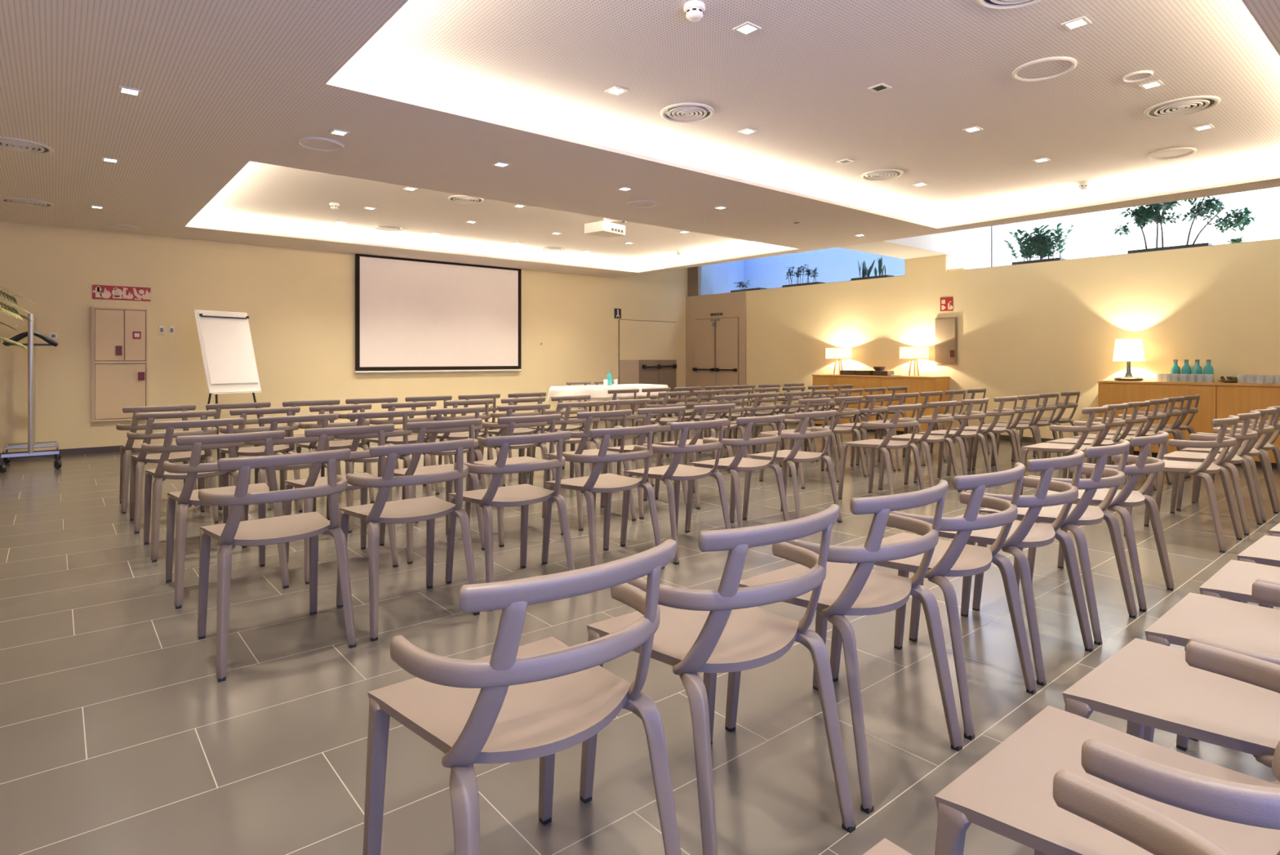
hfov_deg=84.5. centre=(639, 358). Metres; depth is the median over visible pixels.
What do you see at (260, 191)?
ceiling
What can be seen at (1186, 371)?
glass bottle
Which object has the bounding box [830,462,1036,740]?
chair
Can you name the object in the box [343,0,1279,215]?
ceiling
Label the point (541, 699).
chair
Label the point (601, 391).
tablecloth
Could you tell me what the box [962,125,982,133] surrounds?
recessed light
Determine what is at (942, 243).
trim
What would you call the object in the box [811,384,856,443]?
chair
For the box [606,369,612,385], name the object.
glass bottle
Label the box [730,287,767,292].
trough
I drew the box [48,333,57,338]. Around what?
wall switch
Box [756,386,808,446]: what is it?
chair
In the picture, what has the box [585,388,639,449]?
chair
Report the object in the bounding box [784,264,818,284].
potted plant
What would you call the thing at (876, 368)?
bowl
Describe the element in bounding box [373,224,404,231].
ceiling vent
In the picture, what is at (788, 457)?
chair
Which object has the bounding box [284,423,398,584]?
chair
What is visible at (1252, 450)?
chair
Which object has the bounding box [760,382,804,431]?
chair
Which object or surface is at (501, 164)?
recessed light
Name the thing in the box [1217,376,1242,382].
dish
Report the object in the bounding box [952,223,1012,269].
wall
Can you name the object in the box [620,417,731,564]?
chair
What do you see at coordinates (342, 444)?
chair
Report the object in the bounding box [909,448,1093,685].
chair
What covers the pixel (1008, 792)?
chair
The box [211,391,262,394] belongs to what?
tray
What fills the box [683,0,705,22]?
smoke detector
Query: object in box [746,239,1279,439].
wall
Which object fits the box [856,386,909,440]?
chair
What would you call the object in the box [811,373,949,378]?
countertop
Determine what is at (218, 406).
chair
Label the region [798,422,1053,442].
baseboard
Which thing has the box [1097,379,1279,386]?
countertop
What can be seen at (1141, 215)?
potted plant
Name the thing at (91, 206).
recessed light
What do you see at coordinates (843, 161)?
recessed light
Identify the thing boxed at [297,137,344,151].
ceiling speaker
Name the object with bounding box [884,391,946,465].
chair
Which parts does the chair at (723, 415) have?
leg, seat, leg, arm rail, rail, leg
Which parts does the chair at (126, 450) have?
leg, leg, seat, arm rail, rail, leg, leg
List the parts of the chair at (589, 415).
leg, leg, seat, arm rail, leg, rail, leg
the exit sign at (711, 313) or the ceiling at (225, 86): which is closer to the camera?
the ceiling at (225, 86)
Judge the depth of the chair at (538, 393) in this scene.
7.09 m
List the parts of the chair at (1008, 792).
leg, leg, seat, arm rail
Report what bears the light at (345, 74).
attached to the ceiling at (802, 80)
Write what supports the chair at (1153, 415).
on the floor
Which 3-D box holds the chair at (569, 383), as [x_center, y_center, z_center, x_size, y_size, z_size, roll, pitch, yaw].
[-0.806,0.721,10.494,0.503,0.757,0.513,0,0,-40]
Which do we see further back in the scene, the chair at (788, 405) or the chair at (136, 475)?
the chair at (788, 405)
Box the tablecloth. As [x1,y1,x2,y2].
[546,383,670,403]
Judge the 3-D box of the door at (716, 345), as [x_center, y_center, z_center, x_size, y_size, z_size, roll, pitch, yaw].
[1.408,-0.076,13.621,0.138,2.352,1.595,0,0,-40]
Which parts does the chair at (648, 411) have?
leg, seat, leg, arm rail, leg, rail, leg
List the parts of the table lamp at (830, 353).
leg, lamp shade, leg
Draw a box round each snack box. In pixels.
[840,369,856,374]
[856,370,872,375]
[872,370,893,375]
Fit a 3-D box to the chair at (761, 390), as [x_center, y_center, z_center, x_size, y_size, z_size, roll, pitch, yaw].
[1.396,0.721,8.530,0.503,0.757,0.513,0,0,-40]
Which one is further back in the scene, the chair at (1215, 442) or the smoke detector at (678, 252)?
the smoke detector at (678, 252)
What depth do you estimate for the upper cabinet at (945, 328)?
10.08 m
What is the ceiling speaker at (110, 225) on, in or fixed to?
attached to the ceiling at (225, 86)
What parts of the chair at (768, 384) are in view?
leg, rail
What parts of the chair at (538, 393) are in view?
leg, leg, rail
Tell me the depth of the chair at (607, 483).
3.64 m
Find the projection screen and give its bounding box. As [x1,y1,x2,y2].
[355,253,521,373]
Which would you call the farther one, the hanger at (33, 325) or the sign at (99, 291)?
the sign at (99, 291)
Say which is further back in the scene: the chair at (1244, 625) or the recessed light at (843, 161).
the recessed light at (843, 161)
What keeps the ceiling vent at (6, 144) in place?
in the ceiling at (225, 86)
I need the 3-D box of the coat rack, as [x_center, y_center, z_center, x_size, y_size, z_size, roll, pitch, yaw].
[-6.224,0.330,7.206,0.469,1.540,0.881,0,0,-40]
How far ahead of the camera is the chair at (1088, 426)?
5.08 m
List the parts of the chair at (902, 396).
leg, seat, leg, leg, rail, leg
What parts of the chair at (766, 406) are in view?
leg, seat, arm rail, rail, leg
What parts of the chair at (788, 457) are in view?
leg, seat, leg, leg, arm rail, rail, leg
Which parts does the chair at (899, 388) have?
leg, arm rail, rail, leg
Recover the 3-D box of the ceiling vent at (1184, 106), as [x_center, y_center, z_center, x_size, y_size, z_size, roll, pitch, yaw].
[3.654,-1.693,4.755,0.410,0.014,0.410,0,0,-40]
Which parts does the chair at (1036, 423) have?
leg, leg, seat, leg, arm rail, rail, leg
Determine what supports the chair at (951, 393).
on the floor
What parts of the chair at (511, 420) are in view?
leg, leg, seat, arm rail, leg, rail, leg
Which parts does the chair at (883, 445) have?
leg, leg, seat, leg, arm rail, rail, leg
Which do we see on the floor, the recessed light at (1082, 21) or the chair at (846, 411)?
the chair at (846, 411)
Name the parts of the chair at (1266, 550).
leg, seat, leg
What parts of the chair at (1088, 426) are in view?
leg, leg, seat, arm rail, leg, rail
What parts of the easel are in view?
leg, leg, leg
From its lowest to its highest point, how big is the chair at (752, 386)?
0.757 m
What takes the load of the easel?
on the floor
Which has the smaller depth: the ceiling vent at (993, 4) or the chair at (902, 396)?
the ceiling vent at (993, 4)
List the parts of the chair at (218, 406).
leg, leg, rail, arm rail, leg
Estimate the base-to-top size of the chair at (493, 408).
0.757 m
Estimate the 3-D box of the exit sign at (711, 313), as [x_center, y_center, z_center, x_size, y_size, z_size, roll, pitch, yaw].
[1.475,-0.855,13.595,0.006,0.060,0.340,0,0,-40]
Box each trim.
[638,231,957,271]
[946,267,966,271]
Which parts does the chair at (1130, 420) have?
leg, leg, seat, arm rail, leg, rail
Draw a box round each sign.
[92,284,152,301]
[613,308,621,318]
[710,312,723,315]
[940,297,953,311]
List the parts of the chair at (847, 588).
leg, leg, seat, leg, arm rail, rail, leg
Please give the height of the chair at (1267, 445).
0.757 m
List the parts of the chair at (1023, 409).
leg, leg, seat, leg, arm rail, rail, leg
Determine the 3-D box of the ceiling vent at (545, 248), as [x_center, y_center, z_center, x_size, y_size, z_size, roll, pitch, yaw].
[-1.343,-1.693,10.874,0.370,0.014,0.370,0,0,-40]
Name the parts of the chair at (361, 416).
leg, leg, arm rail, seat, rail, leg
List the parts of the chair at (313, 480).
leg, leg, seat, arm rail, rail, leg, leg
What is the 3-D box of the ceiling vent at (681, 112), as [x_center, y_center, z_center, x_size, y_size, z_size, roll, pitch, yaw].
[0.326,-1.693,4.862,0.370,0.014,0.370,0,0,-40]
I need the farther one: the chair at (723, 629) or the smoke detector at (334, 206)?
the smoke detector at (334, 206)
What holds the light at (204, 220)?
attached to the ceiling at (260, 191)
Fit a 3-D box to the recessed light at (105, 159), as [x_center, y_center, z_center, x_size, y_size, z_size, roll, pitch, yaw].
[-3.996,-1.497,5.313,0.104,0.006,0.104,0,0,-40]
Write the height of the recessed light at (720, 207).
0.006 m
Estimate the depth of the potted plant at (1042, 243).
9.39 m
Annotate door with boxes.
[618,319,676,414]
[685,290,746,413]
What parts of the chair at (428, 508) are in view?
leg, leg, seat, arm rail, rail, leg, leg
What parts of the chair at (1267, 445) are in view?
leg, leg, seat, arm rail, leg, rail, leg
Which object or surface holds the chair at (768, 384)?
on the floor
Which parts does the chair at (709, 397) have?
arm rail, rail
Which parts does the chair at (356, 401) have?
arm rail, rail, leg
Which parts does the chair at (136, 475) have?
leg, leg, seat, arm rail, rail, leg, leg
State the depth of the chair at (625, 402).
5.94 m
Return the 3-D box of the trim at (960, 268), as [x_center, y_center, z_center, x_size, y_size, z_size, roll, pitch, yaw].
[4.495,-1.262,10.000,0.100,0.020,0.230,0,0,-40]
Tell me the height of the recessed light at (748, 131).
0.006 m
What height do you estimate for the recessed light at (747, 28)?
0.006 m
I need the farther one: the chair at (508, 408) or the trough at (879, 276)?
the trough at (879, 276)
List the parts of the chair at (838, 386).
seat, arm rail, rail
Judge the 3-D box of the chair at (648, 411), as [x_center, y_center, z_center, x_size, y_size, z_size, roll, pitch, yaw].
[0.037,0.721,5.152,0.503,0.757,0.513,0,0,-39]
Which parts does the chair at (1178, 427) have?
leg, seat, leg, arm rail, leg, rail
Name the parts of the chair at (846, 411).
leg, leg, seat, leg, arm rail, rail, leg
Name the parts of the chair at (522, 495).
leg, leg, seat, arm rail, leg, rail, leg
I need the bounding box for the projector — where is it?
[584,217,625,237]
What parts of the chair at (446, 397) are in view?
seat, arm rail, rail, leg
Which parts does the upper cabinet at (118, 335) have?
trim, cabinet door, handle, cabinet door, cabinet door, handle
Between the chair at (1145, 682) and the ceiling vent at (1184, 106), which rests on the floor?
the chair at (1145, 682)
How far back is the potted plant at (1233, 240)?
7.87 m
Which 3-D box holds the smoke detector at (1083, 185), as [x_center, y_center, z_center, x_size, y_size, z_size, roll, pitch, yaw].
[4.290,-1.666,6.806,0.104,0.068,0.104,0,0,-40]
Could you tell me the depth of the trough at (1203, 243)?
8.25 m
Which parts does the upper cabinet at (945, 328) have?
handle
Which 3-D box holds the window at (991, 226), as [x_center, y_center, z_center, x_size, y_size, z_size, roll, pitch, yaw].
[6.454,-1.636,7.758,0.045,0.768,6.276,0,0,-40]
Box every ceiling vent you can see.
[0,136,54,154]
[0,197,54,207]
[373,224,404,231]
[448,195,484,204]
[541,246,564,251]
[599,217,626,224]
[660,102,714,122]
[861,168,903,180]
[976,0,1042,8]
[1143,95,1220,118]
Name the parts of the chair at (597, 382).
rail, leg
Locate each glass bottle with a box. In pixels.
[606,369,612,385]
[1170,359,1180,381]
[1181,359,1191,382]
[1191,359,1202,382]
[1203,359,1213,382]
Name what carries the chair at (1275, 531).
on the floor
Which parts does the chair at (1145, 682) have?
leg, leg, seat, arm rail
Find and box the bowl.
[872,366,885,370]
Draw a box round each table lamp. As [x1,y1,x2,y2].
[825,347,851,373]
[899,346,928,375]
[1112,338,1145,381]
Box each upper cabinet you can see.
[90,306,147,422]
[934,316,957,364]
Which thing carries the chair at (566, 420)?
on the floor
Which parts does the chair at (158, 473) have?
leg, leg, seat, arm rail, rail, leg, leg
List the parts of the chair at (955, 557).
leg, leg, seat, leg, arm rail, rail, leg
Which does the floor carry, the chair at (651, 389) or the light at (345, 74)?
the chair at (651, 389)
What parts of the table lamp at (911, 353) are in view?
leg, leg, lamp shade, leg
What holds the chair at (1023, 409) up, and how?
on the floor
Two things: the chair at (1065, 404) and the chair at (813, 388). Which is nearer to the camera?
the chair at (1065, 404)
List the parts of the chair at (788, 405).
leg, leg, seat, arm rail, rail, leg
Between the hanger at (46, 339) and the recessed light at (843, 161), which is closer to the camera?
the recessed light at (843, 161)
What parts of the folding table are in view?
leg, leg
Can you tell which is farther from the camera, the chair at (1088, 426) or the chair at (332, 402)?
the chair at (332, 402)
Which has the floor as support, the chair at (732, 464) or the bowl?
the chair at (732, 464)
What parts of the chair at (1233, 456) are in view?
leg, leg, seat, arm rail, leg, rail, leg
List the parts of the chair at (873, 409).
leg, leg, seat, leg, arm rail, rail, leg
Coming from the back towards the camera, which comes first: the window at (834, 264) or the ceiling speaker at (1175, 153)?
the window at (834, 264)
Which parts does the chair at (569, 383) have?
rail, leg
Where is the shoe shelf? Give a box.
[2,440,57,453]
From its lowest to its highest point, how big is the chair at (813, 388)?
0.757 m
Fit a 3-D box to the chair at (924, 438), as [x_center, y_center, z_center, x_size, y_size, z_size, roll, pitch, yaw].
[2.338,0.721,5.869,0.503,0.757,0.513,0,0,-40]
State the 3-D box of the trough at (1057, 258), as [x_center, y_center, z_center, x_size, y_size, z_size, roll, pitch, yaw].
[5.350,-1.285,9.456,0.200,0.065,0.600,0,0,-40]
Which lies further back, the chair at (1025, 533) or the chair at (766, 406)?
the chair at (766, 406)
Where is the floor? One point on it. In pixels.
(120, 734)
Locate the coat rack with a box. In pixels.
[0,313,62,472]
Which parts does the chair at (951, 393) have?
leg, seat, arm rail, leg, rail, leg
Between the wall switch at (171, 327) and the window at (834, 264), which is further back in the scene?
the window at (834, 264)
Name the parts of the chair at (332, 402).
leg, seat, rail, leg, leg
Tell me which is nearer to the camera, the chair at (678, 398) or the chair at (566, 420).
the chair at (566, 420)
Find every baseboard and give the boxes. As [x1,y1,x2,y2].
[0,416,577,459]
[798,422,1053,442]
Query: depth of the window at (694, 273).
14.12 m
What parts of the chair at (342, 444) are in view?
leg, leg, seat, arm rail, rail, leg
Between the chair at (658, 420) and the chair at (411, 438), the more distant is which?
the chair at (658, 420)
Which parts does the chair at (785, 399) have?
seat, arm rail, rail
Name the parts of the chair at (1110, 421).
leg, seat, arm rail, rail, leg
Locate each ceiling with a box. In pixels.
[0,0,1279,277]
[198,160,762,262]
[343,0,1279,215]
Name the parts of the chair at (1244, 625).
leg, leg, seat, arm rail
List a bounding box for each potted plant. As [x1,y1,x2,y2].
[733,280,750,287]
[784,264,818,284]
[857,257,885,277]
[1003,222,1075,262]
[1112,196,1258,248]
[1223,235,1244,243]
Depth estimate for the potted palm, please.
5.39 m
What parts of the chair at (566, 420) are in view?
leg, leg, seat, leg, arm rail, rail, leg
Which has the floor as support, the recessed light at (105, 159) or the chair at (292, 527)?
the chair at (292, 527)
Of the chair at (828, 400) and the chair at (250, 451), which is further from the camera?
the chair at (828, 400)
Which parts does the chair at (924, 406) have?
leg, leg, arm rail, rail, leg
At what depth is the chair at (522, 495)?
3.29 m
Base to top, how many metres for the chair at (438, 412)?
0.757 m
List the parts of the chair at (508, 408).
leg, leg, seat, arm rail, leg, rail, leg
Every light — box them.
[90,204,103,208]
[101,156,119,163]
[117,85,142,96]
[186,213,791,271]
[328,128,349,136]
[330,66,1279,226]
[364,206,375,209]
[403,186,417,191]
[492,161,510,167]
[512,204,525,207]
[604,85,627,95]
[617,186,633,191]
[712,205,728,209]
[732,21,761,35]
[737,127,757,134]
[789,221,803,224]
[836,158,853,164]
[867,83,891,93]
[912,182,928,186]
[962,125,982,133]
[1032,157,1050,162]
[1061,16,1091,31]
[1138,80,1164,89]
[1192,124,1214,131]
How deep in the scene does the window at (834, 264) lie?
14.07 m
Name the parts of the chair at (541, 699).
leg, leg, seat, arm rail, leg, rail, leg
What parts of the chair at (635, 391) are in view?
leg, leg, rail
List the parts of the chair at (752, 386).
leg, leg, rail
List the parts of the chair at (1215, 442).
leg, leg, seat, arm rail, leg, rail, leg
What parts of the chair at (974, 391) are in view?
leg, rail, leg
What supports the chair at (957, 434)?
on the floor
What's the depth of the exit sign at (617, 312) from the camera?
13.13 m
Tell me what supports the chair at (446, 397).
on the floor
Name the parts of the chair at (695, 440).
leg, seat, leg, leg, arm rail, rail, leg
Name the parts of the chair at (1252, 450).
leg, leg, seat, arm rail, leg, rail, leg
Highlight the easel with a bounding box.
[194,309,262,461]
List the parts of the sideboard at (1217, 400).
door, door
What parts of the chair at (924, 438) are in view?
leg, leg, seat, leg, arm rail, rail, leg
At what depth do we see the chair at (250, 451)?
5.00 m
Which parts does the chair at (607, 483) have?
leg, leg, seat, leg, arm rail, rail, leg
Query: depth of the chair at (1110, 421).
5.47 m
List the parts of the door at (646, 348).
frame, panel, frame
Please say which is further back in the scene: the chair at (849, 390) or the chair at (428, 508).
the chair at (849, 390)
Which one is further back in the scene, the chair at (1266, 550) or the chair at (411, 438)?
the chair at (411, 438)
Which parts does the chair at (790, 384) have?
rail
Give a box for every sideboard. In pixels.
[811,373,949,434]
[1097,379,1279,467]
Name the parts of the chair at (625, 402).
leg, leg, leg, seat, arm rail, rail, leg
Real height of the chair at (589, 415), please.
0.757 m
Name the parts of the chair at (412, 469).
leg, leg, seat, arm rail, rail, leg, leg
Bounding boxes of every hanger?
[2,322,57,346]
[6,324,50,345]
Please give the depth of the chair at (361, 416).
4.55 m
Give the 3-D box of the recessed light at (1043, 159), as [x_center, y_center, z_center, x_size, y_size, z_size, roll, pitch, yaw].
[3.433,-1.697,6.022,0.104,0.006,0.104,0,0,-40]
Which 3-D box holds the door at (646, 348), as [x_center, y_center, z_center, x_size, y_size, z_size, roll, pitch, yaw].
[0.185,0.182,13.579,1.450,1.835,0.095,0,0,-40]
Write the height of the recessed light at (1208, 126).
0.006 m
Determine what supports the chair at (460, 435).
on the floor
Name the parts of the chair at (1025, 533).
leg, leg, seat, arm rail, leg, rail, leg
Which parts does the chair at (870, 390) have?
leg, seat, arm rail, rail, leg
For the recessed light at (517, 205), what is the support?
in the ceiling at (260, 191)
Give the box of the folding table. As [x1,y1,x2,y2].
[555,386,659,434]
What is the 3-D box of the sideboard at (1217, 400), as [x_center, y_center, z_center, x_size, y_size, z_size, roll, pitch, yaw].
[6.666,0.678,7.052,0.448,0.843,3.530,0,0,-40]
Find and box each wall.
[0,221,687,453]
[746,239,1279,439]
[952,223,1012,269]
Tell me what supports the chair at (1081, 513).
on the floor
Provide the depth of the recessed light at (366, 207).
7.95 m
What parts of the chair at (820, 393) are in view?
leg, leg, leg, arm rail, seat, rail, leg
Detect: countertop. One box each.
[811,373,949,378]
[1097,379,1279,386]
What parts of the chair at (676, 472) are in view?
leg, seat, leg, leg, arm rail, rail, leg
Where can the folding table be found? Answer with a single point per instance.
(657, 397)
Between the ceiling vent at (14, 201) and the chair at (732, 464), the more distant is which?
the ceiling vent at (14, 201)
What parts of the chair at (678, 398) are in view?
leg, leg, seat, arm rail, rail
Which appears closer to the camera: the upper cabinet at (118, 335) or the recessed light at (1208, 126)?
the recessed light at (1208, 126)
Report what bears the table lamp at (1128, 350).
on the sideboard at (1217, 400)
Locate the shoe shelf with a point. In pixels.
(30, 446)
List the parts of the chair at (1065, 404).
leg, seat, leg, arm rail, rail, leg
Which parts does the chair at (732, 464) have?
leg, seat, leg, leg, arm rail, rail, leg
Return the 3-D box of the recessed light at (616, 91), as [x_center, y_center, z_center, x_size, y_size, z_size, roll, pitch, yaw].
[-0.150,-1.697,4.466,0.104,0.006,0.104,0,0,-40]
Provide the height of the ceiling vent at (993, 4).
0.014 m
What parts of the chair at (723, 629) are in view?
leg, seat, leg, leg, arm rail, rail, leg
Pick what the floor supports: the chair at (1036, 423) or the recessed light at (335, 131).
the chair at (1036, 423)
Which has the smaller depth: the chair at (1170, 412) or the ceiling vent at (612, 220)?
the chair at (1170, 412)
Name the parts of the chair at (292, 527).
leg, leg, seat, arm rail, rail, leg, leg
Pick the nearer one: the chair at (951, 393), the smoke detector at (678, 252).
the chair at (951, 393)
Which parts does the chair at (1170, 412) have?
seat, leg, arm rail, rail, leg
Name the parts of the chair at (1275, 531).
seat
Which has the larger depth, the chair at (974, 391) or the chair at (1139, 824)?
the chair at (974, 391)
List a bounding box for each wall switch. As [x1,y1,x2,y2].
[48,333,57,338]
[159,325,164,333]
[168,325,173,333]
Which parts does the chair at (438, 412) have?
leg, leg, seat, arm rail, leg, rail, leg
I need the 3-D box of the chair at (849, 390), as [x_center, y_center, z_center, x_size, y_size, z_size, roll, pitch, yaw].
[2.305,0.721,8.202,0.503,0.757,0.513,0,0,-40]
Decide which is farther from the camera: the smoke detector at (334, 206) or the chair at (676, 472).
the smoke detector at (334, 206)
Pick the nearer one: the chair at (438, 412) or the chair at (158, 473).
the chair at (158, 473)
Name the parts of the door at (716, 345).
frame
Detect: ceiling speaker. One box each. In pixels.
[106,223,139,230]
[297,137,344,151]
[626,200,657,208]
[1012,56,1076,80]
[1122,70,1153,82]
[1146,146,1196,159]
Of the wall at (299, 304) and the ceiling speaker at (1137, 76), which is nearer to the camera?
the ceiling speaker at (1137, 76)
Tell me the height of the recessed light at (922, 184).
0.006 m
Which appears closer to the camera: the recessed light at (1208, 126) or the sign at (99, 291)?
the recessed light at (1208, 126)
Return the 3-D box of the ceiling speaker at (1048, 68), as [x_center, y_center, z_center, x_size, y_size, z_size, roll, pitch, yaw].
[2.368,-1.693,4.128,0.330,0.014,0.330,0,0,-40]
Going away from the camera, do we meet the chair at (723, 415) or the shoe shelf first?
the shoe shelf
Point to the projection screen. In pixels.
(422, 315)
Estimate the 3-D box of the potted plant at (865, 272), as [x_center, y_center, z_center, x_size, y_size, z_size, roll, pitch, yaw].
[3.747,-1.462,11.394,0.149,0.342,0.500,0,0,-40]
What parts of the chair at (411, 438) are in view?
leg, seat, arm rail, rail, leg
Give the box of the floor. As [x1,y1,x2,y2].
[0,413,1279,854]
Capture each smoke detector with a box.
[329,202,339,209]
[676,250,683,255]
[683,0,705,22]
[1077,181,1090,190]
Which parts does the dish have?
dish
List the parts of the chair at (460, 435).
leg, seat, arm rail, rail, leg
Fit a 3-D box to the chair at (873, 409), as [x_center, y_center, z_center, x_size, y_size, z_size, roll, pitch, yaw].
[2.180,0.721,6.923,0.503,0.757,0.513,0,0,-40]
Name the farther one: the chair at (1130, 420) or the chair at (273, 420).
the chair at (1130, 420)
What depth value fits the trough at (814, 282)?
12.32 m
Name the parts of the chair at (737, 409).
leg, leg, leg, arm rail, seat, rail, leg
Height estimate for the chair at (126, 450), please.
0.757 m
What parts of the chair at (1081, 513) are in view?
leg, leg, seat, arm rail, leg, rail, leg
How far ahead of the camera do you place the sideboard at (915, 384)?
10.30 m
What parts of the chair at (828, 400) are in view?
leg, seat, leg, arm rail, leg, rail, leg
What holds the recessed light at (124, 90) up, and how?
in the ceiling at (225, 86)
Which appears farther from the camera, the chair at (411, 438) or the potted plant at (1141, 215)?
the potted plant at (1141, 215)
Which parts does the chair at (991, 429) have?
leg, leg, seat, leg, arm rail, rail, leg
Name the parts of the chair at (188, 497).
leg, leg, seat, arm rail, rail, leg, leg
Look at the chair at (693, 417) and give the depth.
7.69 m
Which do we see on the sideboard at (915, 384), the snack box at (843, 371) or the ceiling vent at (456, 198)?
the snack box at (843, 371)
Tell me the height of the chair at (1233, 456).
0.757 m
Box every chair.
[115,404,196,513]
[126,409,218,533]
[141,417,246,562]
[163,430,288,608]
[197,401,271,488]
[197,448,355,681]
[217,406,302,511]
[244,413,338,527]
[273,399,341,480]
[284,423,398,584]
[294,403,374,502]
[326,409,418,533]
[336,397,399,475]
[336,438,479,640]
[363,400,439,494]
[363,538,681,854]
[378,417,484,564]
[393,395,453,465]
[401,406,486,499]
[422,399,493,485]
[438,393,500,464]
[444,430,574,611]
[465,413,563,546]
[471,403,554,509]
[478,396,545,486]
[487,391,546,459]
[526,395,591,479]
[528,400,604,496]
[542,408,636,530]
[542,423,664,568]
[565,381,607,431]
[579,503,855,854]
[580,398,653,485]
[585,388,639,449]
[592,380,633,428]
[600,405,687,519]
[619,387,671,444]
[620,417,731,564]
[632,391,692,466]
[651,386,702,444]
[654,403,735,509]
[666,389,725,457]
[683,393,748,471]
[684,385,732,438]
[684,413,789,532]
[697,388,752,457]
[707,384,755,438]
[719,391,782,466]
[724,479,962,813]
[728,386,782,453]
[734,383,781,438]
[742,409,842,522]
[751,391,813,462]
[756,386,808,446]
[759,397,831,488]
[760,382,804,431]
[781,385,829,445]
[781,389,840,461]
[795,395,866,482]
[808,388,866,453]
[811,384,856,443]
[826,393,896,475]
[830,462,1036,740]
[834,386,888,453]
[838,403,924,498]
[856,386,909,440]
[856,391,922,470]
[862,739,1279,854]
[878,400,961,491]
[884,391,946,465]
[909,389,968,457]
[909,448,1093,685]
[913,397,991,489]
[929,388,989,456]
[934,640,1279,854]
[946,395,1019,475]
[971,393,1041,475]
[972,439,1137,644]
[994,392,1061,464]
[1017,391,1079,456]
[1019,404,1109,505]
[1027,431,1173,612]
[1045,402,1128,488]
[1062,580,1279,767]
[1067,400,1154,491]
[1090,397,1172,490]
[1111,395,1187,483]
[1123,414,1242,552]
[1129,394,1199,477]
[1142,577,1279,751]
[1155,410,1262,535]
[1176,406,1279,522]
[1190,559,1279,740]
[1195,405,1279,511]
[1236,534,1279,607]
[1268,522,1279,608]
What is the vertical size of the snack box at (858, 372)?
0.072 m
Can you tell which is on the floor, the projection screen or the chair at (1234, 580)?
the chair at (1234, 580)
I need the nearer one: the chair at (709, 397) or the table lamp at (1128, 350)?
the table lamp at (1128, 350)
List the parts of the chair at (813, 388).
seat, arm rail, rail, leg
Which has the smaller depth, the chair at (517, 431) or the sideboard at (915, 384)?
the chair at (517, 431)
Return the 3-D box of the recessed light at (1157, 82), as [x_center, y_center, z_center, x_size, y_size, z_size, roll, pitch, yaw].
[3.171,-1.697,4.367,0.104,0.006,0.104,0,0,-40]
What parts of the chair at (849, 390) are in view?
leg, seat, arm rail, rail, leg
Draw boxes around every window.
[687,266,905,296]
[701,247,905,295]
[968,226,1279,269]
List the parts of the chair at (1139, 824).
seat, arm rail, rail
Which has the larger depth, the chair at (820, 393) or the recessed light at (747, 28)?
the chair at (820, 393)
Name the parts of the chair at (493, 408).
leg, rail, arm rail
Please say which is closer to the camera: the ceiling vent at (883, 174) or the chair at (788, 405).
the ceiling vent at (883, 174)
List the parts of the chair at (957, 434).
leg, leg, seat, leg, arm rail, rail, leg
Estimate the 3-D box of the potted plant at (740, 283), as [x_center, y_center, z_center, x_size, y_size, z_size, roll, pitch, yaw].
[1.951,-1.394,13.545,0.183,0.192,0.430,0,0,-40]
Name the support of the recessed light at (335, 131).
in the ceiling at (225, 86)
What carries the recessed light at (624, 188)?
in the ceiling at (225, 86)
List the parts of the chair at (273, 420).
leg, leg, arm rail, seat, rail, leg, leg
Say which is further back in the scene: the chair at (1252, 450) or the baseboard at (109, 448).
the baseboard at (109, 448)
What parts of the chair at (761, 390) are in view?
leg, seat, leg, arm rail, rail, leg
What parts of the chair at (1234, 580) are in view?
leg, seat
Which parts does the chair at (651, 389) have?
leg, rail, arm rail, leg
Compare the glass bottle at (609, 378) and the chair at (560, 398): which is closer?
the chair at (560, 398)
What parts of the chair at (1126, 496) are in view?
leg, leg, seat, arm rail, leg, rail, leg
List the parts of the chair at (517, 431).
leg, leg, seat, arm rail, rail, leg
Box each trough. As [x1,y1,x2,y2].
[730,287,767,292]
[782,281,825,287]
[850,275,893,280]
[1012,257,1066,264]
[1127,242,1213,253]
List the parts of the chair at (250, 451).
leg, leg, seat, arm rail, rail, leg, leg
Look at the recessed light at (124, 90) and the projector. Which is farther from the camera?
the projector
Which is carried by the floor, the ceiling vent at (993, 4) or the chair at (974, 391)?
the chair at (974, 391)
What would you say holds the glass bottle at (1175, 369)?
on the sideboard at (1217, 400)
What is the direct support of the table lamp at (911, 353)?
on the sideboard at (915, 384)
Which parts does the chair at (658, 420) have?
leg, seat, leg, leg, arm rail, rail, leg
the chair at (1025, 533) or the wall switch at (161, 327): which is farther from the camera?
the wall switch at (161, 327)
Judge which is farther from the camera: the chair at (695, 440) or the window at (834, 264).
the window at (834, 264)
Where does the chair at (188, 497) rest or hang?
on the floor
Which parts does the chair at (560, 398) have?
leg, seat, leg, arm rail, rail, leg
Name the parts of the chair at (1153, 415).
leg, leg, seat, arm rail, leg, rail, leg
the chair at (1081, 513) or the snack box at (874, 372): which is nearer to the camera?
the chair at (1081, 513)
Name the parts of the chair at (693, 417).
leg, seat, leg, arm rail, rail, leg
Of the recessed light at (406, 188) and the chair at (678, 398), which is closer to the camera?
the recessed light at (406, 188)
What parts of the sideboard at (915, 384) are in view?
door, door, door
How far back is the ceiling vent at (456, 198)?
7.48 m
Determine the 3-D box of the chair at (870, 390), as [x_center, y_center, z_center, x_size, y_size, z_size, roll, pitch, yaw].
[2.684,0.721,8.537,0.503,0.757,0.513,0,0,-41]

